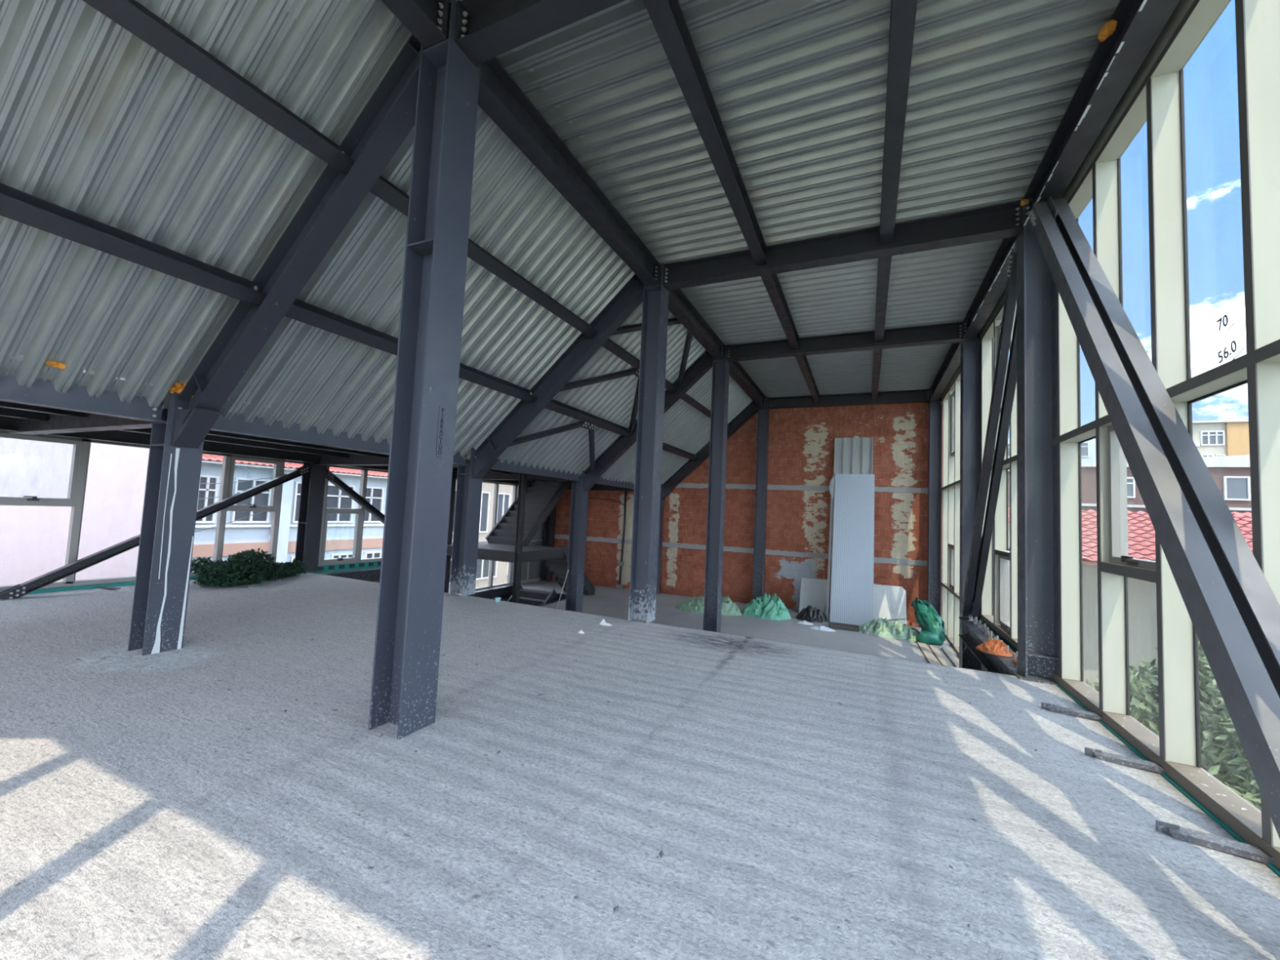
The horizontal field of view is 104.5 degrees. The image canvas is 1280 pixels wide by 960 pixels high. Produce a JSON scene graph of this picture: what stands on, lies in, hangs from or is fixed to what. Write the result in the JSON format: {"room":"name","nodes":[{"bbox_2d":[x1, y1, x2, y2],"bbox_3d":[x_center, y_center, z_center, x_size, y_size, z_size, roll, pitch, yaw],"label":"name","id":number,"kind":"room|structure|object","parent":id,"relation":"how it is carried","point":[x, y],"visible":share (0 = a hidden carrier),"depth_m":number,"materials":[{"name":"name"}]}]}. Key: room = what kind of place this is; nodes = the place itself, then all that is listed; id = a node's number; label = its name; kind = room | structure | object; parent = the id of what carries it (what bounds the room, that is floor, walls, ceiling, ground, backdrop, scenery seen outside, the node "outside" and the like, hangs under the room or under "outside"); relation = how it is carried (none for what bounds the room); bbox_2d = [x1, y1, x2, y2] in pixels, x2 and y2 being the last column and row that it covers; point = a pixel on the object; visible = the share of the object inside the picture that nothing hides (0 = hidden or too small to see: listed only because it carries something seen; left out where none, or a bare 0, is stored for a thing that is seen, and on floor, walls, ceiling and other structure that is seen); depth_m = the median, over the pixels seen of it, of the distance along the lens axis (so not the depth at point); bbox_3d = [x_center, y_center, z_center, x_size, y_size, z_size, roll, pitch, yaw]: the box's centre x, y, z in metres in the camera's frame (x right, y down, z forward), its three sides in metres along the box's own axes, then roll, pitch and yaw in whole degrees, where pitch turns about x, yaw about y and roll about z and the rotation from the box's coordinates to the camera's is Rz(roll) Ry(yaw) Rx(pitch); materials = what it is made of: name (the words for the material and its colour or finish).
{"room":"construction site","nodes":[
{"label":"construction site","id":0,"kind":"room"},
{"bbox_2d":[0,430,543,601],"bbox_3d":[-7.042,2.860,10.796,0.414,7.120,16.620,1,-4,25],"label":"window frame","id":1,"kind":"structure","parent":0,"point":[531,571],"depth_m":9.12,"materials":[{"name":"grey metal"}]},
{"bbox_2d":[0,0,752,484],"bbox_3d":[-1.184,-1.746,8.671,4.200,2.961,16.900,1,-4,25],"label":"ceiling","id":2,"kind":"structure","parent":0,"point":[98,123],"depth_m":4.02,"materials":[{"name":"metal"}]},
{"bbox_2d":[662,442,697,461],"bbox_3d":[0.766,-0.894,13.723,0.205,0.205,4.890,1,-4,25],"label":"roof beam","id":3,"kind":"structure","parent":2,"relation":"attached to","point":[667,447],"depth_m":14.45,"materials":[{"name":"metal"}]},
{"bbox_2d":[0,572,1279,959],"bbox_3d":[-3.038,1.765,4.242,12.525,0.160,7.560,1,-4,25],"label":"floor","id":4,"kind":"structure","parent":0,"point":[804,815],"depth_m":2.60,"materials":[{"name":"concrete"}]},
{"bbox_2d":[128,391,204,655],"bbox_3d":[-4.646,0.400,4.888,0.292,2.500,0.300,1,-4,25],"label":"steel column","id":5,"kind":"structure","parent":4,"relation":"on","point":[166,546],"depth_m":4.82,"materials":[{"name":"grey"}]},
{"bbox_2d":[8,413,152,435],"bbox_3d":[-6.530,-0.739,5.840,3.950,0.300,0.180,1,-4,25],"label":"crossbeam","id":6,"kind":"object","parent":5,"relation":"attached to","point":[56,424],"visible":0.36,"depth_m":5.90,"materials":[{"name":"metal"}]},
{"bbox_2d":[0,372,164,422],"bbox_3d":[-5.335,-0.842,3.264,0.160,0.310,3.395,1,-4,25],"label":"beam","id":7,"kind":"structure","parent":5,"relation":"attached to","point":[41,393],"depth_m":4.27,"materials":[{"name":"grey metal"}]},
{"bbox_2d":[170,24,448,448],"bbox_3d":[-2.943,-1.935,4.309,3.333,3.274,0.220,1,-4,25],"label":"rafter","id":8,"kind":"object","parent":5,"relation":"attached to","point":[388,117],"visible":0.94,"depth_m":4.28,"materials":[{"name":"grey metal"}]},
{"bbox_2d":[0,182,266,306],"bbox_3d":[-4.161,-1.798,2.885,0.205,0.205,3.530,1,-4,25],"label":"purlin","id":9,"kind":"structure","parent":8,"relation":"attached to","point":[16,205],"depth_m":3.61,"materials":[{"name":"metal"}]},
{"bbox_2d":[82,0,355,175],"bbox_3d":[-3.153,-2.752,2.506,0.205,0.205,3.530,1,-4,25],"label":"purlin","id":10,"kind":"structure","parent":8,"relation":"attached to","point":[131,15],"depth_m":3.25,"materials":[{"name":"metal"}]},
{"bbox_2d":[369,175,596,338],"bbox_3d":[-1.585,-2.464,5.955,0.205,0.205,3.990,1,-4,25],"label":"purlin","id":11,"kind":"structure","parent":8,"relation":"attached to","point":[383,188],"depth_m":5.80,"materials":[{"name":"metal"}]},
{"bbox_2d":[210,410,469,465],"bbox_3d":[-3.739,-0.549,6.775,0.160,0.310,3.720,1,-4,25],"label":"beam","id":12,"kind":"structure","parent":5,"relation":"attached to","point":[237,424],"depth_m":5.96,"materials":[{"name":"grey metal"}]},
{"bbox_2d":[190,547,307,587],"bbox_3d":[-6.884,1.504,8.942,1.146,0.600,1.946,1,-4,25],"label":"bush","id":13,"kind":"object","parent":4,"relation":"on","point":[247,566],"visible":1,"depth_m":8.48,"materials":[{"name":"green plant"}]},
{"bbox_2d":[294,462,326,573],"bbox_3d":[-6.865,0.766,10.306,0.400,2.250,0.400,1,-4,25],"label":"steel column","id":14,"kind":"structure","parent":4,"relation":"on","point":[313,483],"depth_m":10.26,"materials":[{"name":"metal"}]},
{"bbox_2d":[0,463,311,599],"bbox_3d":[-7.632,0.665,8.372,0.146,2.288,3.952,1,-4,25],"label":"diagonal brace","id":15,"kind":"object","parent":14,"relation":"attached to","point":[20,590],"visible":0.94,"depth_m":7.57,"materials":[{"name":"metal"}]},
{"bbox_2d":[317,561,381,582],"bbox_3d":[-6.190,2.195,11.880,0.295,0.440,3.390,1,-4,25],"label":"beam","id":16,"kind":"structure","parent":14,"relation":"attached to","point":[368,575],"depth_m":11.31,"materials":[{"name":"metal"}]},
{"bbox_2d":[368,0,480,739],"bbox_3d":[-1.520,-0.872,3.573,0.293,5.150,0.300,1,-4,25],"label":"steel column","id":17,"kind":"structure","parent":4,"relation":"on","point":[408,631],"depth_m":3.52,"materials":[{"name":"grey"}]},
{"bbox_2d":[381,0,449,49],"bbox_3d":[-2.196,-3.438,2.003,0.220,0.310,3.502,1,-4,25],"label":"ridge beam","id":18,"kind":"structure","parent":17,"relation":"attached to","point":[427,20],"depth_m":3.49,"materials":[{"name":"metal"}]},
{"bbox_2d":[454,0,625,67],"bbox_3d":[0.659,-3.260,2.782,4.263,0.310,0.220,1,-4,25],"label":"roof beam","id":19,"kind":"structure","parent":17,"relation":"attached to","point":[486,29],"depth_m":3.49,"materials":[{"name":"metal"}]},
{"bbox_2d":[643,0,767,265],"bbox_3d":[0.095,-3.309,3.296,0.150,0.200,7.560,1,-4,25],"label":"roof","id":20,"kind":"structure","parent":19,"relation":"attached to","point":[667,17],"depth_m":4.25,"materials":[{"name":"metal"}]},
{"bbox_2d":[879,0,917,245],"bbox_3d":[1.473,-3.286,2.667,0.150,0.200,7.560,1,-4,25],"label":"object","id":21,"kind":"structure","parent":19,"relation":"attached to","point":[903,12],"depth_m":4.04,"materials":[{"name":"metal"}]},
{"bbox_2d":[477,57,660,286],"bbox_3d":[-0.581,-3.142,5.556,0.220,0.310,3.734,1,-4,25],"label":"ridge beam","id":22,"kind":"structure","parent":17,"relation":"attached to","point":[500,96],"depth_m":4.96,"materials":[{"name":"metal"}]},
{"bbox_2d":[448,448,482,595],"bbox_3d":[-2.984,0.705,8.547,0.290,2.500,0.300,1,-4,25],"label":"steel column","id":23,"kind":"structure","parent":4,"relation":"on","point":[468,490],"depth_m":8.51,"materials":[{"name":"metal"}]},
{"bbox_2d":[315,453,457,466],"bbox_3d":[-4.867,-0.433,9.498,3.950,0.300,0.180,1,-4,25],"label":"crossbeam","id":24,"kind":"object","parent":23,"relation":"attached to","point":[354,459],"visible":0.36,"depth_m":9.85,"materials":[{"name":"metal"}]},
{"bbox_2d":[0,400,511,474],"bbox_3d":[-5.291,-0.588,8.624,0.120,0.170,13.200,1,-4,25],"label":"joist","id":25,"kind":"object","parent":24,"relation":"attached to","point":[2,404],"visible":0.18,"depth_m":7.27,"materials":[{"name":"metal"}]},
{"bbox_2d":[490,457,580,480],"bbox_3d":[-2.152,-0.258,10.265,0.160,0.310,3.350,1,-4,25],"label":"beam","id":26,"kind":"structure","parent":23,"relation":"attached to","point":[504,466],"depth_m":10.17,"materials":[{"name":"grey metal"}]},
{"bbox_2d":[471,274,648,479],"bbox_3d":[-1.280,-1.629,7.967,3.333,3.274,0.220,1,-4,25],"label":"rafter","id":27,"kind":"object","parent":23,"relation":"attached to","point":[629,297],"visible":0.92,"depth_m":7.96,"materials":[{"name":"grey metal"}]},
{"bbox_2d":[284,298,537,403],"bbox_3d":[-2.593,-1.511,6.334,0.205,0.205,3.990,1,-4,25],"label":"purlin","id":28,"kind":"structure","parent":27,"relation":"attached to","point":[304,312],"depth_m":5.42,"materials":[{"name":"metal"}]},
{"bbox_2d":[544,399,632,437],"bbox_3d":[-1.006,-1.219,9.824,0.205,0.205,3.620,1,-4,25],"label":"purlin","id":29,"kind":"structure","parent":27,"relation":"attached to","point":[553,405],"depth_m":9.58,"materials":[{"name":"metal"}]},
{"bbox_2d":[507,418,591,447],"bbox_3d":[-1.688,-0.847,9.149,1.925,0.776,0.235,6,-5,-42],"label":"brace","id":30,"kind":"object","parent":29,"relation":"attached to","point":[585,423],"visible":0.95,"depth_m":9.19,"materials":[{"name":"metal"}]},
{"bbox_2d":[586,421,598,471],"bbox_3d":[-1.009,-0.670,10.755,0.244,0.867,1.946,3,-4,-2],"label":"brace","id":31,"kind":"object","parent":29,"relation":"attached to","point":[591,427],"visible":0.98,"depth_m":10.56,"materials":[{"name":"metal"}]},
{"bbox_2d":[14,585,1176,947],"bbox_3d":[-1.785,1.750,4.439,10.100,0.006,5.718,1,-4,25],"label":"chips","id":32,"kind":"object","parent":4,"relation":"on","point":[661,854],"visible":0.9,"depth_m":2.62,"materials":[{"name":"grey"}]},
{"bbox_2d":[627,263,669,623],"bbox_3d":[0.141,-0.566,7.232,0.290,5.150,0.300,1,-4,25],"label":"steel column","id":33,"kind":"structure","parent":4,"relation":"on","point":[651,406],"depth_m":7.19,"materials":[{"name":"metal"}]},
{"bbox_2d":[668,288,724,359],"bbox_3d":[1.006,-2.850,9.046,0.220,0.310,3.364,1,-4,25],"label":"ridge beam","id":34,"kind":"structure","parent":33,"relation":"attached to","point":[679,305],"depth_m":8.98,"materials":[{"name":"metal"}]},
{"bbox_2d":[611,317,680,335],"bbox_3d":[0.231,-2.638,8.478,1.958,0.840,0.241,6,-5,-40],"label":"brace","id":35,"kind":"object","parent":34,"relation":"attached to","point":[635,327],"visible":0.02,"depth_m":8.21,"materials":[{"name":"metal"}]},
{"bbox_2d":[677,330,692,385],"bbox_3d":[0.963,-2.525,10.039,0.240,0.803,1.868,3,-4,0],"label":"brace","id":36,"kind":"object","parent":34,"relation":"attached to","point":[689,336],"visible":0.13,"depth_m":10.10,"materials":[{"name":"metal"}]},
{"bbox_2d":[662,200,1022,291],"bbox_3d":[2.322,-2.955,6.440,4.263,0.310,0.220,1,-4,25],"label":"roof beam","id":37,"kind":"structure","parent":33,"relation":"attached to","point":[1002,221],"depth_m":6.25,"materials":[{"name":"metal"}]},
{"bbox_2d":[760,273,799,350],"bbox_3d":[2.418,-2.882,8.406,0.150,0.200,3.620,1,-4,25],"label":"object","id":38,"kind":"structure","parent":37,"relation":"attached to","point":[771,283],"depth_m":8.21,"materials":[{"name":"metal"}]},
{"bbox_2d":[1008,198,1059,684],"bbox_3d":[4.276,-0.499,5.346,0.400,5.150,0.400,1,-4,25],"label":"steel column","id":39,"kind":"structure","parent":4,"relation":"on","point":[1037,553],"depth_m":5.30,"materials":[{"name":"metal"}]},
{"bbox_2d":[958,613,1017,675],"bbox_3d":[4.852,2.306,6.867,0.260,0.420,3.340,1,-4,25],"label":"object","id":40,"kind":"structure","parent":39,"relation":"attached to","point":[978,633],"depth_m":6.97,"materials":[{"name":"metal"}]},
{"bbox_2d":[960,252,1017,617],"bbox_3d":[4.964,-0.188,7.002,0.244,4.853,3.440,1,-4,25],"label":"diagonal brace","id":41,"kind":"object","parent":40,"relation":"attached to","point":[969,606],"visible":0.96,"depth_m":6.83,"materials":[{"name":"metal"}]},
{"bbox_2d":[975,638,1013,657],"bbox_3d":[4.442,2.061,6.202,0.403,0.154,0.493,1,-4,25],"label":"cloth","id":42,"kind":"object","parent":40,"relation":"on","point":[993,646],"visible":0.94,"depth_m":6.11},
{"bbox_2d":[1022,0,1180,226],"bbox_3d":[2.748,-3.203,2.008,0.200,0.314,7.428,1,-4,25],"label":"beam","id":43,"kind":"structure","parent":39,"relation":"attached to","point":[1116,60],"depth_m":3.83,"materials":[{"name":"metal"}]},
{"bbox_2d":[1097,19,1117,42],"bbox_3d":[3.334,-3.209,3.535,0.094,0.110,0.131,1,-4,25],"label":"foam","id":44,"kind":"object","parent":43,"relation":"attached to","point":[1108,28],"visible":1,"depth_m":3.51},
{"bbox_2d":[1040,702,1102,721],"bbox_3d":[3.651,1.958,4.190,0.400,0.050,0.090,0,-4,36],"label":"bracket","id":45,"kind":"object","parent":4,"relation":"on","point":[1052,708],"visible":0.97,"depth_m":4.17,"materials":[{"name":"metal"}]},
{"bbox_2d":[1084,746,1165,774],"bbox_3d":[3.263,1.887,3.337,0.400,0.050,0.090,0,-4,36],"label":"bracket","id":46,"kind":"object","parent":4,"relation":"on","point":[1099,754],"visible":0.97,"depth_m":3.32,"materials":[{"name":"metal"}]},
{"bbox_2d":[1155,820,1273,865],"bbox_3d":[2.879,1.816,2.493,0.400,0.050,0.090,0,-4,36],"label":"bracket","id":47,"kind":"object","parent":4,"relation":"on","point":[1225,845],"visible":0.97,"depth_m":2.47,"materials":[{"name":"metal"}]},
{"bbox_3d":[2.490,1.745,1.636,0.394,0.050,0.158,1,-4,25],"label":"bracket","id":48,"kind":"object","parent":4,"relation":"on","visible":0},
{"bbox_2d":[1029,195,1279,839],"bbox_3d":[3.286,-0.551,3.311,0.274,4.848,3.657,1,-4,25],"label":"diagonal brace","id":49,"kind":"object","parent":48,"relation":"attached to","point":[1233,611],"visible":1,"depth_m":2.71,"materials":[{"name":"metal"}]},
{"bbox_2d":[520,580,959,666],"bbox_3d":[0.408,3.537,11.759,12.890,0.200,8.620,1,-4,25],"label":"floor","id":50,"kind":"structure","parent":0,"point":[606,601],"depth_m":12.07,"materials":[{"name":"grey concrete"}]},
{"bbox_2d":[444,478,456,592],"bbox_3d":[-5.371,1.602,13.589,0.290,3.370,0.300,1,-4,25],"label":"steel column","id":51,"kind":"structure","parent":50,"relation":"on","point":[453,481],"depth_m":13.60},
{"bbox_2d":[0,415,530,484],"bbox_3d":[-6.546,-0.442,10.890,0.180,0.260,16.300,1,-4,25],"label":"beam","id":52,"kind":"structure","parent":51,"relation":"attached to","point":[7,424],"depth_m":8.77,"materials":[{"name":"metal"}]},
{"bbox_2d":[325,468,384,523],"bbox_3d":[-6.029,1.040,11.903,0.146,2.366,3.470,1,-4,25],"label":"diagonal brace","id":53,"kind":"object","parent":51,"relation":"attached to","point":[331,477],"visible":0.45,"depth_m":11.11,"materials":[{"name":"metal"}]},
{"bbox_2d":[459,584,512,599],"bbox_3d":[-5.450,3.377,13.406,0.180,0.340,6.650,1,-4,25],"label":"beam","id":54,"kind":"structure","parent":50,"relation":"on","point":[506,591],"depth_m":15.45,"materials":[{"name":"metal"}]},
{"bbox_2d":[540,505,555,581],"bbox_3d":[-3.324,1.978,18.091,0.290,3.370,0.300,1,-4,25],"label":"steel column","id":55,"kind":"structure","parent":50,"relation":"on","point":[549,523],"depth_m":18.04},
{"bbox_2d":[564,471,588,612],"bbox_3d":[-1.499,1.540,11.834,0.290,3.620,0.300,1,-4,25],"label":"steel column","id":56,"kind":"structure","parent":50,"relation":"on","point":[579,503],"depth_m":11.80,"materials":[{"name":"metal"}]},
{"bbox_2d":[452,471,571,480],"bbox_3d":[-3.357,-0.156,12.820,3.950,0.300,0.180,1,-4,25],"label":"crossbeam","id":57,"kind":"object","parent":56,"relation":"attached to","point":[490,475],"visible":0.31,"depth_m":12.80,"materials":[{"name":"metal"}]},
{"bbox_2d":[582,350,712,490],"bbox_3d":[0.231,-1.352,11.289,3.333,3.274,0.220,1,-4,25],"label":"rafter","id":58,"kind":"object","parent":56,"relation":"attached to","point":[703,364],"visible":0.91,"depth_m":11.40,"materials":[{"name":"metal"}]},
{"bbox_2d":[601,338,677,393],"bbox_3d":[0.002,-2.173,9.446,0.205,0.205,3.620,1,-4,25],"label":"purlin","id":59,"kind":"structure","parent":58,"relation":"attached to","point":[609,344],"depth_m":8.77,"materials":[{"name":"metal"}]},
{"bbox_2d":[559,365,639,391],"bbox_3d":[-0.673,-1.783,8.818,1.948,0.822,0.239,6,-5,-41],"label":"brace","id":60,"kind":"object","parent":59,"relation":"attached to","point":[574,384],"visible":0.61,"depth_m":8.81,"materials":[{"name":"metal"}]},
{"bbox_2d":[628,374,639,433],"bbox_3d":[-0.039,-1.583,10.395,0.251,0.966,2.003,3,-4,-5],"label":"brace","id":61,"kind":"object","parent":59,"relation":"attached to","point":[634,411],"visible":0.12,"depth_m":10.59,"materials":[{"name":"metal"}]},
{"bbox_2d":[656,483,663,594],"bbox_3d":[0.548,1.916,16.336,0.290,3.620,0.300,1,-4,25],"label":"steel column","id":62,"kind":"structure","parent":50,"relation":"on","point":[661,508],"depth_m":16.25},
{"bbox_2d":[661,400,758,499],"bbox_3d":[2.278,-0.976,15.791,3.333,3.274,0.220,1,-4,25],"label":"rafter","id":63,"kind":"object","parent":62,"relation":"attached to","point":[751,409],"visible":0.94,"depth_m":15.91,"materials":[{"name":"metal"}]},
{"bbox_2d":[680,393,731,430],"bbox_3d":[1.774,-1.847,13.344,0.205,0.205,4.890,1,-4,25],"label":"roof beam","id":64,"kind":"structure","parent":63,"relation":"attached to","point":[686,397],"depth_m":12.55,"materials":[{"name":"metal"}]},
{"bbox_2d":[675,595,742,615],"bbox_3d":[1.900,3.372,13.828,1.938,0.520,1.221,1,-4,25],"label":"heap","id":65,"kind":"object","parent":50,"relation":"on","point":[695,605],"visible":0.68,"depth_m":13.52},
{"bbox_2d":[702,345,729,632],"bbox_3d":[1.627,0.269,10.519,0.290,6.270,0.300,1,-4,25],"label":"steel column","id":66,"kind":"structure","parent":50,"relation":"on","point":[720,375],"depth_m":10.49,"materials":[{"name":"metal"}]},
{"bbox_2d":[728,361,766,408],"bbox_3d":[2.784,-2.524,12.958,0.220,0.310,4.664,1,-4,25],"label":"ridge beam","id":67,"kind":"structure","parent":66,"relation":"attached to","point":[736,371],"depth_m":12.94,"materials":[{"name":"metal"}]},
{"bbox_2d":[726,321,963,362],"bbox_3d":[3.833,-2.678,9.762,4.263,0.310,0.220,1,-4,25],"label":"roof beam","id":68,"kind":"structure","parent":66,"relation":"attached to","point":[946,333],"depth_m":9.63,"materials":[{"name":"metal"}]},
{"bbox_2d":[752,397,769,600],"bbox_3d":[3.674,0.645,15.021,0.290,6.270,0.300,1,-4,25],"label":"steel column","id":69,"kind":"structure","parent":50,"relation":"on","point":[761,496],"depth_m":14.99,"materials":[{"name":"metal"}]},
{"bbox_2d":[768,389,929,409],"bbox_3d":[5.880,-2.302,14.264,4.263,0.310,0.220,1,-4,25],"label":"roof beam","id":70,"kind":"structure","parent":69,"relation":"attached to","point":[908,396],"depth_m":14.17,"materials":[{"name":"metal"}]},
{"bbox_2d":[795,355,819,402],"bbox_3d":[4.197,-2.556,12.318,0.150,0.200,4.920,1,-4,25],"label":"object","id":71,"kind":"structure","parent":70,"relation":"attached to","point":[802,362],"depth_m":12.09,"materials":[{"name":"metal"}]},
{"bbox_2d":[740,592,791,620],"bbox_3d":[3.410,3.352,13.437,1.361,0.646,0.995,1,-4,25],"label":"heap","id":72,"kind":"object","parent":50,"relation":"on","point":[773,608],"visible":0.98,"depth_m":13.19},
{"bbox_2d":[795,604,829,622],"bbox_3d":[4.584,3.524,13.155,0.854,0.372,0.725,1,-4,25],"label":"sheeting","id":73,"kind":"object","parent":50,"relation":"on","point":[807,614],"visible":0.99,"depth_m":13.01,"materials":[{"name":"plastic"}]},
{"bbox_2d":[799,577,827,614],"bbox_3d":[4.934,3.305,14.024,0.760,0.966,0.434,1,-4,25],"label":"plasterboard offcut","id":74,"kind":"object","parent":50,"relation":"on","point":[813,593],"visible":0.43,"depth_m":14.06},
{"bbox_2d":[826,496,833,619],"bbox_3d":[5.222,1.960,13.618,0.060,3.629,1.129,1,-4,25],"label":"panel strip","id":75,"kind":"object","parent":50,"relation":"on","point":[832,500],"visible":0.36,"depth_m":13.53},
{"bbox_2d":[829,474,874,626],"bbox_3d":[5.722,1.785,13.312,1.020,3.995,1.216,1,-4,25],"label":"panel","id":76,"kind":"object","parent":50,"relation":"on","point":[851,598],"visible":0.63,"depth_m":13.26,"materials":[{"name":"metal"}]},
{"bbox_2d":[830,436,873,596],"bbox_3d":[5.907,1.281,13.807,1.010,5.056,0.624,1,-4,25],"label":"corrugated panel","id":77,"kind":"object","parent":50,"relation":"on","point":[852,455],"visible":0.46,"depth_m":14.12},
{"bbox_2d":[858,617,919,641],"bbox_3d":[6.036,3.505,11.843,1.583,0.377,0.956,1,-4,25],"label":"heap","id":78,"kind":"object","parent":50,"relation":"on","point":[884,628],"visible":0.86,"depth_m":11.65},
{"bbox_2d":[873,584,906,625],"bbox_3d":[6.654,3.333,13.240,0.820,0.966,0.434,1,-4,25],"label":"plasterboard offcut","id":79,"kind":"object","parent":50,"relation":"on","point":[889,602],"visible":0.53,"depth_m":13.25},
{"bbox_2d":[911,595,945,644],"bbox_3d":[6.721,3.263,11.547,0.622,0.884,1.375,1,-4,25],"label":"bundle","id":80,"kind":"object","parent":50,"relation":"on","point":[932,632],"visible":1,"depth_m":11.19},
{"bbox_2d":[927,389,942,616],"bbox_3d":[7.818,0.713,13.132,0.290,6.270,0.300,1,-4,25],"label":"steel column","id":81,"kind":"structure","parent":50,"relation":"on","point":[935,408],"depth_m":13.11,"materials":[{"name":"metal"}]},
{"bbox_2d":[929,342,960,400],"bbox_3d":[6.880,-2.447,11.094,0.200,0.310,4.648,1,-4,25],"label":"beam","id":82,"kind":"structure","parent":81,"relation":"attached to","point":[952,361],"depth_m":10.96,"materials":[{"name":"metal"}]},
{"bbox_2d":[959,321,981,670],"bbox_3d":[5.771,0.337,8.629,0.290,6.270,0.300,1,-4,25],"label":"steel column","id":83,"kind":"structure","parent":50,"relation":"on","point":[971,348],"depth_m":8.67,"materials":[{"name":"metal"}]},
{"bbox_2d":[963,236,1016,338],"bbox_3d":[5.101,-2.771,7.182,0.200,0.314,3.348,1,-4,25],"label":"beam","id":84,"kind":"structure","parent":83,"relation":"attached to","point":[993,285],"depth_m":7.13,"materials":[{"name":"metal"}]},
{"bbox_2d":[551,402,942,621],"bbox_3d":[2.394,2.183,15.825,12.890,9.750,0.244,1,-4,25],"label":"wall","id":85,"kind":"structure","parent":0,"point":[801,444],"depth_m":14.89,"materials":[{"name":"brick"}]},
{"bbox_2d":[588,491,626,589],"bbox_3d":[-1.348,1.995,17.358,1.805,3.421,0.102,1,-4,25],"label":"cable conduit","id":86,"kind":"object","parent":85,"relation":"attached to","point":[620,563],"visible":0.92,"depth_m":16.98,"materials":[{"name":"black"}]},
{"bbox_2d":[449,0,1119,399],"bbox_3d":[2.621,-3.096,6.999,5.150,0.067,16.800,1,-4,25],"label":"ceiling","id":87,"kind":"structure","parent":0,"point":[797,87],"depth_m":4.66,"materials":[{"name":"metal"}]},
{"bbox_2d":[871,348,882,399],"bbox_3d":[5.575,-2.533,11.690,0.150,0.200,4.920,1,-4,25],"label":"roof beam","id":88,"kind":"structure","parent":87,"relation":"attached to","point":[877,353],"depth_m":11.35,"materials":[{"name":"metal"}]},
{"bbox_2d":[874,256,891,342],"bbox_3d":[3.797,-2.860,7.777,0.150,0.200,3.620,1,-4,25],"label":"roof beam","id":89,"kind":"structure","parent":87,"relation":"attached to","point":[884,263],"depth_m":7.48,"materials":[{"name":"metal"}]},
{"bbox_2d":[939,0,1279,876],"bbox_3d":[4.686,1.715,5.559,0.425,9.800,16.620,1,-4,25],"label":"window frame","id":90,"kind":"structure","parent":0,"point":[1155,95],"depth_m":3.41,"materials":[{"name":"beige metal"}]},
{"bbox_3d":[-4.735,-1.691,10.226,4.750,2.270,16.800,1,-4,25],"label":"ceiling","id":91,"kind":"structure","parent":0,"visible":0},
{"bbox_2d":[0,407,457,471],"bbox_3d":[-6.292,-0.604,9.080,0.120,0.170,13.200,1,-4,25],"label":"joist","id":92,"kind":"object","parent":91,"relation":"attached to","point":[9,412],"visible":0.26,"depth_m":8.15,"materials":[{"name":"metal"}]},
{"bbox_3d":[0.322,4.850,11.485,13.000,4.100,9.150,1,-4,25],"label":"floor","id":93,"kind":"structure","parent":0,"visible":0},
{"bbox_2d":[446,473,595,605],"bbox_3d":[-3.273,3.202,14.879,2.895,7.089,5.065,1,-4,25],"label":"staircase","id":94,"kind":"structure","parent":93,"relation":"on","point":[508,540],"depth_m":14.52,"materials":[{"name":"grey"}]},
{"bbox_3d":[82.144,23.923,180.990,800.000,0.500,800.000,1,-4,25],"label":"ground","id":95,"kind":"structure","parent":0,"visible":0},
{"bbox_2d":[0,437,149,586],"bbox_3d":[-18.620,1.950,6.843,8.700,12.400,15.550,1,-4,25],"label":"house","id":96,"kind":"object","parent":95,"relation":"on","point":[33,540],"visible":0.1,"depth_m":10.49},
{"bbox_2d":[191,453,387,565],"bbox_3d":[-18.722,3.886,25.704,8.722,10.898,12.000,1,-4,25],"label":"house","id":97,"kind":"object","parent":95,"relation":"on","point":[253,531],"visible":0.08,"depth_m":22.13,"materials":[{"name":"blue paint"}]},
{"bbox_2d":[448,480,513,591],"bbox_3d":[-14.392,5.030,38.402,10.500,10.600,13.800,1,-4,25],"label":"house","id":98,"kind":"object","parent":95,"relation":"on","point":[504,495],"visible":0.12,"depth_m":34.77,"materials":[{"name":"white concrete"}]},
{"bbox_2d":[1008,438,1096,462],"bbox_3d":[39.778,4.932,53.057,12.500,17.500,10.100,1,-4,25],"label":"block","id":99,"kind":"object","parent":95,"relation":"on","point":[1088,454],"visible":0.02,"depth_m":46.97,"materials":[{"name":"grey"}]},
{"bbox_2d":[1008,454,1251,513],"bbox_3d":[34.085,5.201,30.339,19.400,13.600,8.400,1,-4,25],"label":"building","id":100,"kind":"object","parent":95,"relation":"on","point":[1231,474],"visible":0.18,"depth_m":27.29,"materials":[{"name":"brick"}]},
{"bbox_2d":[1008,506,1253,688],"bbox_3d":[20.215,5.641,12.592,18.500,9.248,10.438,1,-4,25],"label":"house","id":101,"kind":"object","parent":95,"relation":"on","point":[1142,594],"visible":0.21,"depth_m":12.49,"materials":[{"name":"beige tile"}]},
{"bbox_2d":[1093,636,1261,810],"bbox_3d":[7.774,5.384,6.314,2.865,7.863,3.192,5,-4,-32],"label":"tree","id":102,"kind":"object","parent":95,"relation":"on","point":[1223,756],"visible":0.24,"depth_m":6.09,"materials":[{"name":"green plant"}]},
{"bbox_2d":[1192,419,1249,457],"bbox_3d":[49.962,4.617,39.584,14.200,17.350,10.600,1,-4,25],"label":"apartment block","id":103,"kind":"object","parent":95,"relation":"on","point":[1231,437],"visible":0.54,"depth_m":37.48,"materials":[{"name":"paint"}]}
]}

